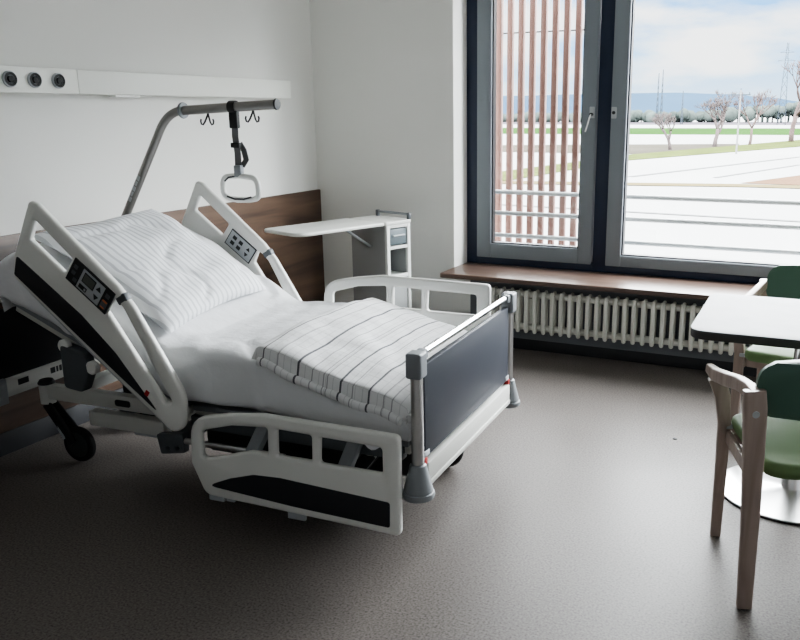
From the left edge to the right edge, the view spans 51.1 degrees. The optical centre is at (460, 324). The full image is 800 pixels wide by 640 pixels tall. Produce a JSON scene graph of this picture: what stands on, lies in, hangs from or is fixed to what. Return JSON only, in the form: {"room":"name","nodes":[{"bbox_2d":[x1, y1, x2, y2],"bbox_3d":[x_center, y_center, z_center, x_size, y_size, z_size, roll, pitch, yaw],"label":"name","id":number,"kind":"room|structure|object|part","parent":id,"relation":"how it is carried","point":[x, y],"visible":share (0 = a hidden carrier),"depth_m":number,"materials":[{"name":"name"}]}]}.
{"room":"hospital room","nodes":[
{"label":"hospital room","id":0,"kind":"room"},
{"bbox_2d":[0,0,317,235],"bbox_3d":[-2.362,-0.697,3.065,0.200,2.850,6.750,6,16,24],"label":"wall","id":1,"kind":"structure","parent":0,"point":[80,157],"depth_m":4.32,"materials":[{"name":"white paint"}]},
{"bbox_2d":[0,387,122,456],"bbox_3d":[-2.285,0.657,3.309,0.014,0.105,6.230,6,16,24],"label":"baseboard","id":2,"kind":"structure","parent":1,"relation":"attached to","point":[15,439],"depth_m":3.91,"materials":[{"name":"grey plastic"}]},
{"bbox_2d":[0,66,290,98],"bbox_3d":[-2.319,-0.838,2.764,0.093,0.120,5.820,6,16,24],"label":"rail","id":3,"kind":"object","parent":1,"relation":"attached to","point":[13,79],"visible":1,"depth_m":4.13,"materials":[{"name":"white"}]},
{"bbox_2d":[2,71,17,86],"bbox_3d":[-1.912,-1.044,3.535,0.017,0.068,0.068,6,16,24],"label":"socket","id":4,"kind":"object","parent":3,"relation":"attached to","point":[9,78],"depth_m":3.53,"materials":[{"name":"grey plastic"}]},
{"bbox_2d":[27,72,41,87],"bbox_3d":[-1.861,-1.072,3.643,0.017,0.068,0.068,6,16,24],"label":"socket","id":5,"kind":"object","parent":3,"relation":"attached to","point":[34,79],"depth_m":3.64,"materials":[{"name":"grey plastic"}]},
{"bbox_2d":[51,73,64,88],"bbox_3d":[-1.810,-1.100,3.752,0.017,0.068,0.068,6,16,24],"label":"socket","id":6,"kind":"object","parent":3,"relation":"attached to","point":[57,79],"depth_m":3.74,"materials":[{"name":"grey plastic"}]},
{"bbox_2d":[108,95,139,97],"bbox_3d":[-1.678,-1.141,4.155,0.051,0.013,0.160,6,16,24],"label":"reading lamp","id":7,"kind":"object","parent":3,"relation":"attached to","point":[116,96],"depth_m":4.14,"materials":[{"name":"white plastic"}]},
{"bbox_2d":[0,189,324,433],"bbox_3d":[-2.283,0.180,3.185,0.022,0.870,6.230,6,16,24],"label":"wall panel","id":8,"kind":"object","parent":1,"relation":"attached to","point":[301,258],"depth_m":5.38,"materials":[{"name":"brown wood"}]},
{"bbox_2d":[0,348,799,639],"bbox_3d":[0.056,1.006,2.362,5.505,0.120,6.750,6,16,24],"label":"floor","id":9,"kind":"structure","parent":0,"point":[577,512],"depth_m":2.98,"materials":[{"name":"plastic"}]},
{"bbox_2d":[0,98,519,534],"bbox_3d":[-0.918,-0.136,3.449,2.141,1.556,1.132,5,15,20],"label":"hospital bed","id":10,"kind":"object","parent":9,"relation":"on","point":[302,468],"depth_m":3.05,"materials":[{"name":"grey plastic"}]},
{"bbox_3d":[-1.873,0.224,3.699,0.002,0.044,0.360,5,15,20],"label":"type plate","id":11,"kind":"part","parent":10,"relation":"part of","materials":[{"name":"white metal"}]},
{"bbox_3d":[-1.387,0.027,3.063,0.604,0.529,0.008,5,15,20],"label":"insert panel","id":12,"kind":"part","parent":10,"relation":"part of","materials":[{"name":"black plastic"}]},
{"bbox_3d":[-1.328,-0.144,2.994,0.248,0.230,0.018,5,15,20],"label":"control panel","id":13,"kind":"part","parent":10,"relation":"part of","materials":[{"name":"black plastic"}]},
{"bbox_3d":[-1.327,-0.033,3.039,0.741,0.817,0.030,5,15,20],"label":"rail","id":14,"kind":"part","parent":10,"relation":"part of","materials":[{"name":"white plastic"}]},
{"bbox_3d":[-1.265,0.024,3.635,0.831,0.392,0.855,5,15,20],"label":"backrest frame","id":15,"kind":"part","parent":10,"relation":"part of","materials":[{"name":"grey plastic"}]},
{"bbox_3d":[-1.104,0.453,3.197,0.128,0.094,0.030,5,15,20],"label":"rail mount","id":16,"kind":"part","parent":10,"relation":"part of","materials":[{"name":"grey plastic"}]},
{"bbox_2d":[0,226,410,449],"bbox_3d":[-0.852,-0.042,3.430,1.818,0.613,0.948,5,15,20],"label":"mattress","id":17,"kind":"object","parent":10,"relation":"on","point":[211,354],"visible":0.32,"depth_m":3.09,"materials":[{"name":"white fabric"}]},
{"bbox_2d":[34,208,267,333],"bbox_3d":[-1.258,-0.255,3.477,0.570,0.375,0.778,4,15,15],"label":"pillow","id":18,"kind":"object","parent":17,"relation":"on","point":[172,276],"visible":0.96,"depth_m":3.35,"materials":[{"name":"white fabric"}]},
{"bbox_2d":[251,298,467,425],"bbox_3d":[-0.291,0.092,3.231,0.626,0.238,0.932,5,15,20],"label":"duvet","id":19,"kind":"object","parent":17,"relation":"on","point":[352,354],"visible":0.8,"depth_m":2.98,"materials":[{"name":"white fabric"}]},
{"bbox_3d":[-0.871,0.458,3.106,0.500,0.024,0.024,5,15,20],"label":"rail rod","id":20,"kind":"part","parent":10,"relation":"part of","materials":[{"name":"silver metal"}]},
{"bbox_3d":[-0.682,0.241,3.459,0.370,0.060,0.855,5,15,20],"label":"seat frame","id":21,"kind":"part","parent":10,"relation":"part of","materials":[{"name":"grey plastic"}]},
{"bbox_3d":[-1.079,-0.321,4.051,0.211,0.292,0.020,5,15,20],"label":"control panel","id":22,"kind":"part","parent":10,"relation":"part of","materials":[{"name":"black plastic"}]},
{"bbox_3d":[-0.973,-0.754,3.642,0.247,0.439,0.056,7,16,25],"label":"trapeze handle","id":23,"kind":"part","parent":10,"relation":"part of","materials":[{"name":"white plastic"}]},
{"bbox_3d":[-1.049,-0.283,4.070,0.741,0.817,0.030,5,15,20],"label":"rail","id":24,"kind":"part","parent":10,"relation":"part of","materials":[{"name":"white plastic"}]},
{"bbox_3d":[-0.722,0.413,2.978,0.050,0.090,0.099,5,15,20],"label":"rail arm","id":25,"kind":"part","parent":10,"relation":"part of","materials":[{"name":"grey plastic"}]},
{"bbox_3d":[-0.583,0.498,2.880,0.837,0.381,0.030,5,15,20],"label":"rail","id":26,"kind":"part","parent":10,"relation":"part of","materials":[{"name":"white plastic"}]},
{"bbox_3d":[-0.565,0.591,2.881,0.712,0.112,0.008,5,15,20],"label":"insert panel","id":27,"kind":"part","parent":10,"relation":"part of","materials":[{"name":"black plastic"}]},
{"bbox_3d":[-0.257,0.290,3.302,0.502,0.080,0.855,5,15,20],"label":"leg rest frame","id":28,"kind":"part","parent":10,"relation":"part of","materials":[{"name":"grey plastic"}]},
{"bbox_3d":[-0.377,0.445,2.849,0.050,0.090,0.099,5,15,20],"label":"rail arm","id":29,"kind":"part","parent":10,"relation":"part of","materials":[{"name":"grey plastic"}]},
{"bbox_3d":[-0.258,-0.042,3.817,0.837,0.364,0.030,5,15,20],"label":"rail","id":30,"kind":"part","parent":10,"relation":"part of","materials":[{"name":"white plastic"}]},
{"bbox_3d":[-0.142,0.312,2.728,0.042,0.385,0.042,5,15,20],"label":"post","id":31,"kind":"part","parent":10,"relation":"part of","materials":[{"name":"silver metal"}]},
{"bbox_3d":[-0.123,0.445,2.806,0.030,0.046,0.047,5,15,20],"label":"locking lever","id":32,"kind":"part","parent":10,"relation":"part of","materials":[{"name":"red plastic"}]},
{"bbox_3d":[0.192,0.241,3.599,0.030,0.046,0.047,5,15,20],"label":"locking lever","id":33,"kind":"part","parent":10,"relation":"part of","materials":[{"name":"red plastic"}]},
{"bbox_3d":[0.207,0.087,3.605,0.042,0.385,0.042,5,15,20],"label":"post","id":34,"kind":"part","parent":10,"relation":"part of","materials":[{"name":"silver metal"}]},
{"bbox_2d":[264,209,411,307],"bbox_3d":[-0.716,-0.203,5.046,0.351,0.900,0.865,12,19,40],"label":"bedside cabinet","id":35,"kind":"object","parent":9,"relation":"on","point":[380,244],"visible":0.54,"depth_m":5.13,"materials":[{"name":"grey laminate"}]},
{"bbox_2d":[264,218,383,236],"bbox_3d":[-0.794,-0.570,4.867,0.345,0.022,0.641,12,19,40],"label":"tray","id":36,"kind":"object","parent":35,"relation":"on","point":[346,224],"depth_m":4.81,"materials":[{"name":"white laminate"}]},
{"bbox_3d":[-0.423,-0.694,5.225,0.300,0.040,0.024,12,19,40],"label":"gallery rail","id":37,"kind":"part","parent":35,"relation":"part of","materials":[{"name":"grey plastic"}]},
{"bbox_3d":[-0.491,-0.565,5.191,0.294,0.097,0.140,12,19,40],"label":"drawer","id":38,"kind":"part","parent":35,"relation":"part of","materials":[{"name":"grey plastic"}]},
{"bbox_2d":[391,270,402,274],"bbox_3d":[-0.497,-0.325,5.259,0.285,0.016,0.160,12,19,40],"label":"shelf","id":39,"kind":"object","parent":35,"relation":"attached to","point":[393,272],"depth_m":5.24,"materials":[{"name":"white laminate"}]},
{"bbox_3d":[-0.384,-0.261,5.171,0.022,0.748,0.200,12,19,40],"label":"frame","id":40,"kind":"part","parent":35,"relation":"part of","materials":[{"name":"white laminate"}]},
{"bbox_3d":[-0.384,-0.110,5.211,0.012,0.365,0.140,12,19,40],"label":"door","id":41,"kind":"part","parent":35,"relation":"part of","materials":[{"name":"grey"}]},
{"bbox_2d":[691,293,799,525],"bbox_3d":[1.321,0.336,3.229,0.800,0.742,0.694,6,16,22],"label":"pedestal table","id":42,"kind":"object","parent":9,"relation":"on","point":[731,318],"visible":0.7,"depth_m":3.19,"materials":[{"name":"laminate"}]},
{"bbox_2d":[705,359,799,609],"bbox_3d":[1.163,0.441,2.687,0.687,0.807,0.498,1,14,6],"label":"armchair","id":43,"kind":"object","parent":9,"relation":"on","point":[767,428],"visible":1,"depth_m":2.51,"materials":[{"name":"brown wood"}]},
{"bbox_3d":[0.894,0.469,2.929,0.096,0.636,0.093,1,14,6],"label":"leg","id":44,"kind":"part","parent":43,"relation":"part of","materials":[{"name":"brown wood"}]},
{"bbox_3d":[0.867,0.183,2.637,0.049,0.098,0.448,0,14,0],"label":"armrest","id":45,"kind":"part","parent":43,"relation":"part of","materials":[{"name":"brown wood"}]},
{"bbox_3d":[1.163,0.427,2.684,0.528,0.070,0.425,1,14,6],"label":"seat frame","id":46,"kind":"part","parent":43,"relation":"part of","materials":[{"name":"brown wood"}]},
{"bbox_3d":[0.865,0.535,2.507,0.078,0.716,0.046,1,14,6],"label":"leg","id":47,"kind":"part","parent":43,"relation":"part of","materials":[{"name":"brown wood"}]},
{"bbox_3d":[1.164,0.391,2.688,0.487,0.050,0.470,1,14,6],"label":"seat","id":48,"kind":"part","parent":43,"relation":"part of","materials":[{"name":"green"}]},
{"bbox_3d":[1.141,0.199,2.415,0.544,0.204,0.077,1,14,6],"label":"backrest","id":49,"kind":"part","parent":43,"relation":"part of","materials":[{"name":"green leather"}]},
{"bbox_2d":[731,265,799,431],"bbox_3d":[1.585,0.166,3.758,0.687,0.807,0.498,9,17,33],"label":"armchair","id":50,"kind":"object","parent":9,"relation":"on","point":[783,281],"visible":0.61,"depth_m":3.77,"materials":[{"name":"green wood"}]},
{"bbox_3d":[1.233,0.250,3.780,0.096,0.636,0.093,9,17,33],"label":"leg","id":51,"kind":"part","parent":50,"relation":"part of","materials":[{"name":"brown wood"}]},
{"bbox_3d":[1.584,0.153,3.754,0.528,0.070,0.425,9,17,33],"label":"seat frame","id":52,"kind":"part","parent":50,"relation":"part of","materials":[{"name":"brown wood"}]},
{"bbox_3d":[1.349,-0.133,3.866,0.049,0.098,0.448,12,19,39],"label":"armrest","id":53,"kind":"part","parent":50,"relation":"part of","materials":[{"name":"brown wood"}]},
{"bbox_3d":[1.486,0.125,4.102,0.078,0.716,0.046,9,17,33],"label":"leg","id":54,"kind":"part","parent":50,"relation":"part of","materials":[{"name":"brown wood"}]},
{"bbox_3d":[1.577,0.122,3.735,0.487,0.050,0.470,9,17,33],"label":"seat","id":55,"kind":"part","parent":50,"relation":"part of","materials":[{"name":"green"}]},
{"bbox_3d":[1.700,-0.169,3.847,0.544,0.204,0.077,9,17,33],"label":"backrest","id":56,"kind":"part","parent":50,"relation":"part of","materials":[{"name":"green"}]},
{"bbox_2d":[309,0,799,361],"bbox_3d":[1.407,-1.171,4.866,5.105,2.850,0.428,6,16,24],"label":"wall","id":57,"kind":"structure","parent":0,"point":[390,76],"depth_m":5.46,"materials":[{"name":"white paint"}]},
{"bbox_2d":[440,0,795,299],"bbox_3d":[1.658,-1.178,4.537,3.724,2.075,0.505,6,16,24],"label":"window","id":58,"kind":"structure","parent":57,"relation":"in","point":[598,262],"depth_m":5.18,"materials":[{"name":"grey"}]},
{"bbox_3d":[0.480,-1.377,5.265,0.790,1.952,0.072,6,16,24],"label":"sash","id":59,"kind":"part","parent":58,"relation":"part of","materials":[{"name":"grey metal"}]},
{"bbox_3d":[0.789,-1.255,5.085,0.050,0.150,0.044,6,16,24],"label":"handle","id":60,"kind":"part","parent":58,"relation":"part of","materials":[{"name":"grey plastic"}]},
{"bbox_3d":[1.653,-0.183,4.773,3.724,0.030,0.465,6,16,24],"label":"sill","id":61,"kind":"part","parent":58,"relation":"part of","materials":[{"name":"brown wood"}]},
{"bbox_3d":[1.702,-1.243,4.723,1.706,1.952,0.072,6,16,24],"label":"sash","id":62,"kind":"part","parent":58,"relation":"part of","materials":[{"name":"grey metal"}]},
{"bbox_2d":[491,286,751,355],"bbox_3d":[1.258,0.068,4.929,2.527,0.419,0.132,6,16,24],"label":"radiator","id":63,"kind":"object","parent":57,"relation":"attached to","point":[531,298],"visible":0.7,"depth_m":5.04,"materials":[{"name":"white metal"}]},
{"bbox_2d":[513,337,756,376],"bbox_3d":[1.333,0.225,5.019,5.085,0.070,0.012,6,16,24],"label":"baseboard","id":64,"kind":"structure","parent":57,"relation":"attached to","point":[537,345],"depth_m":5.15,"materials":[{"name":"grey"}]},
{"bbox_3d":[1.797,-0.510,5.035,3.636,0.550,0.105,6,16,24],"label":"window railing","id":65,"kind":"part","parent":57,"relation":"part of","materials":[{"name":"grey metal"}]},
{"label":"outside","id":66,"kind":"structure","parent":0,"visible":0},
{"bbox_2d":[503,144,735,153],"bbox_3d":[24.662,-30.868,144.484,42.000,0.001,45.000,6,16,24],"label":"field","id":67,"kind":"structure","parent":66,"point":[633,148],"depth_m":141.34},
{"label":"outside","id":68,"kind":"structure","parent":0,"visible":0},
{"bbox_2d":[502,115,799,264],"bbox_3d":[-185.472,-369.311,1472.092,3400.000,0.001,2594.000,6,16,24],"label":"ground","id":69,"kind":"structure","parent":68,"point":[768,238],"depth_m":60.40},
{"bbox_2d":[503,93,797,113],"bbox_3d":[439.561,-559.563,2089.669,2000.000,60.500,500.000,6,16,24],"label":"hills","id":70,"kind":"structure","parent":69,"relation":"on","point":[642,102],"depth_m":1922.69,"materials":[{"name":"blue"}]},
{"bbox_2d":[502,204,799,221],"bbox_3d":[16.397,-6.121,47.794,50.046,0.001,5.098,6,16,24],"label":"track","id":71,"kind":"object","parent":69,"relation":"on","point":[502,204],"visible":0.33,"depth_m":49.09,"materials":[{"name":"grey"}]},
{"bbox_2d":[502,181,799,187],"bbox_3d":[15.498,-11.602,69.177,50.000,0.001,12.000,6,16,24],"label":"path ochre","id":72,"kind":"object","parent":69,"relation":"on","point":[514,182],"visible":0.43,"depth_m":69.51,"materials":[{"name":"brown"}]},
{"bbox_2d":[503,128,799,134],"bbox_3d":[1.335,-66.354,283.763,360.000,0.001,139.000,6,16,24],"label":"field","id":73,"kind":"structure","parent":69,"relation":"on","point":[676,131],"depth_m":254.49,"materials":[{"name":"green plant"}]},
{"bbox_2d":[503,122,799,124],"bbox_3d":[78.913,-108.615,448.012,360.000,0.001,120.000,6,16,24],"label":"grass field","id":74,"kind":"structure","parent":69,"relation":"on","point":[631,123],"depth_m":416.83,"materials":[{"name":"green plant"}]},
{"bbox_2d":[503,101,799,122],"bbox_3d":[83.811,-121.771,479.799,406.959,15.134,29.926,6,16,24],"label":"tree belt","id":75,"kind":"object","parent":69,"relation":"on","point":[731,115],"visible":0.28,"depth_m":451.69,"materials":[{"name":"green plant"}]},
{"bbox_2d":[655,73,659,124],"bbox_3d":[91.072,-104.217,384.358,1.030,23.017,1.030,6,16,24],"label":"lattice mast","id":76,"kind":"object","parent":69,"relation":"on","point":[659,73],"visible":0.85,"depth_m":384.28,"materials":[{"name":"grey metal"}]},
{"bbox_2d":[660,70,663,123],"bbox_3d":[92.797,-104.754,383.405,1.030,24.516,1.030,6,16,24],"label":"lattice mast","id":77,"kind":"object","parent":69,"relation":"on","point":[663,70],"visible":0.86,"depth_m":383.30,"materials":[{"name":"grey metal"}]},
{"bbox_2d":[649,111,675,149],"bbox_3d":[32.163,-30.964,132.610,4.522,6.213,4.056,6,16,24],"label":"bare tree","id":78,"kind":"object","parent":69,"relation":"on","point":[658,118],"visible":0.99,"depth_m":132.54,"materials":[{"name":"grey plant"}]},
{"bbox_2d":[680,91,683,124],"bbox_3d":[101.452,-99.200,380.745,1.030,15.025,1.030,6,16,24],"label":"lattice mast","id":79,"kind":"object","parent":69,"relation":"on","point":[683,91],"visible":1,"depth_m":381.01,"materials":[{"name":"grey metal"}]},
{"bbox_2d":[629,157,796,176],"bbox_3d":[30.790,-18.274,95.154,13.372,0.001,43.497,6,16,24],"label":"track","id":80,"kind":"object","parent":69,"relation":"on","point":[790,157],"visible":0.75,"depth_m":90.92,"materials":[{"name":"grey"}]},
{"bbox_2d":[694,89,735,146],"bbox_3d":[44.035,-35.778,143.927,6.725,9.833,7.230,6,16,24],"label":"bare tree","id":81,"kind":"object","parent":69,"relation":"on","point":[713,107],"visible":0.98,"depth_m":142.93,"materials":[{"name":"grey plant"}]},
{"bbox_2d":[731,88,750,153],"bbox_3d":[39.748,-29.074,118.972,2.700,9.150,0.280,6,16,24],"label":"utility pole","id":82,"kind":"object","parent":69,"relation":"on","point":[740,94],"visible":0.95,"depth_m":118.74,"materials":[{"name":"grey"}]},
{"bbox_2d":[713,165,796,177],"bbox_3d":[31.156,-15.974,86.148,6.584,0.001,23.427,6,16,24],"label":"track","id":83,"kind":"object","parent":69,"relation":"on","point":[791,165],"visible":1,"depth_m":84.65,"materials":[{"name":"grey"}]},
{"bbox_2d":[733,88,779,144],"bbox_3d":[53.042,-37.489,150.109,8.187,10.044,5.636,6,16,24],"label":"bare tree","id":84,"kind":"object","parent":69,"relation":"on","point":[759,96],"visible":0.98,"depth_m":149.68,"materials":[{"name":"grey plant"}]},
{"bbox_2d":[744,175,799,184],"bbox_3d":[37.955,-15.540,84.354,14.200,0.001,36.800,6,16,24],"label":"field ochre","id":85,"kind":"object","parent":69,"relation":"on","point":[792,180],"visible":1,"depth_m":72.59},
{"bbox_2d":[776,42,795,124],"bbox_3d":[140.521,-104.348,360.968,7.221,34.536,3.530,6,16,24],"label":"lattice mast","id":86,"kind":"object","parent":69,"relation":"on","point":[788,52],"visible":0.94,"depth_m":360.82,"materials":[{"name":"grey metal"}]},
{"bbox_2d":[781,56,799,141],"bbox_3d":[66.052,-43.047,159.150,10.262,16.208,10.127,6,16,24],"label":"bare tree","id":87,"kind":"object","parent":69,"relation":"on","point":[797,112],"visible":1,"depth_m":162.40,"materials":[{"name":"grey plant"}]},
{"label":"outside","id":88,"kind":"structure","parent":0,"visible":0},
{"bbox_2d":[495,0,583,245],"bbox_3d":[0.628,-1.469,5.577,1.006,2.360,0.055,6,16,24],"label":"slatted screen","id":89,"kind":"object","parent":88,"point":[578,29],"visible":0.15,"depth_m":5.61,"materials":[{"name":"brown wood"}]},
{"bbox_3d":[0.636,-1.934,5.479,1.006,0.010,0.010,6,16,24],"label":"threaded rod","id":90,"kind":"part","parent":89,"relation":"part of","materials":[{"name":"silver metal"}]},
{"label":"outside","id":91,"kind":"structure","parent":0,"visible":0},
{"bbox_2d":[502,140,799,180],"bbox_3d":[40.707,-29.796,140.020,75.000,0.001,230.000,6,16,24],"label":"verge","id":92,"kind":"structure","parent":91,"point":[782,144],"depth_m":126.35,"materials":[{"name":"green plant"}]}
]}

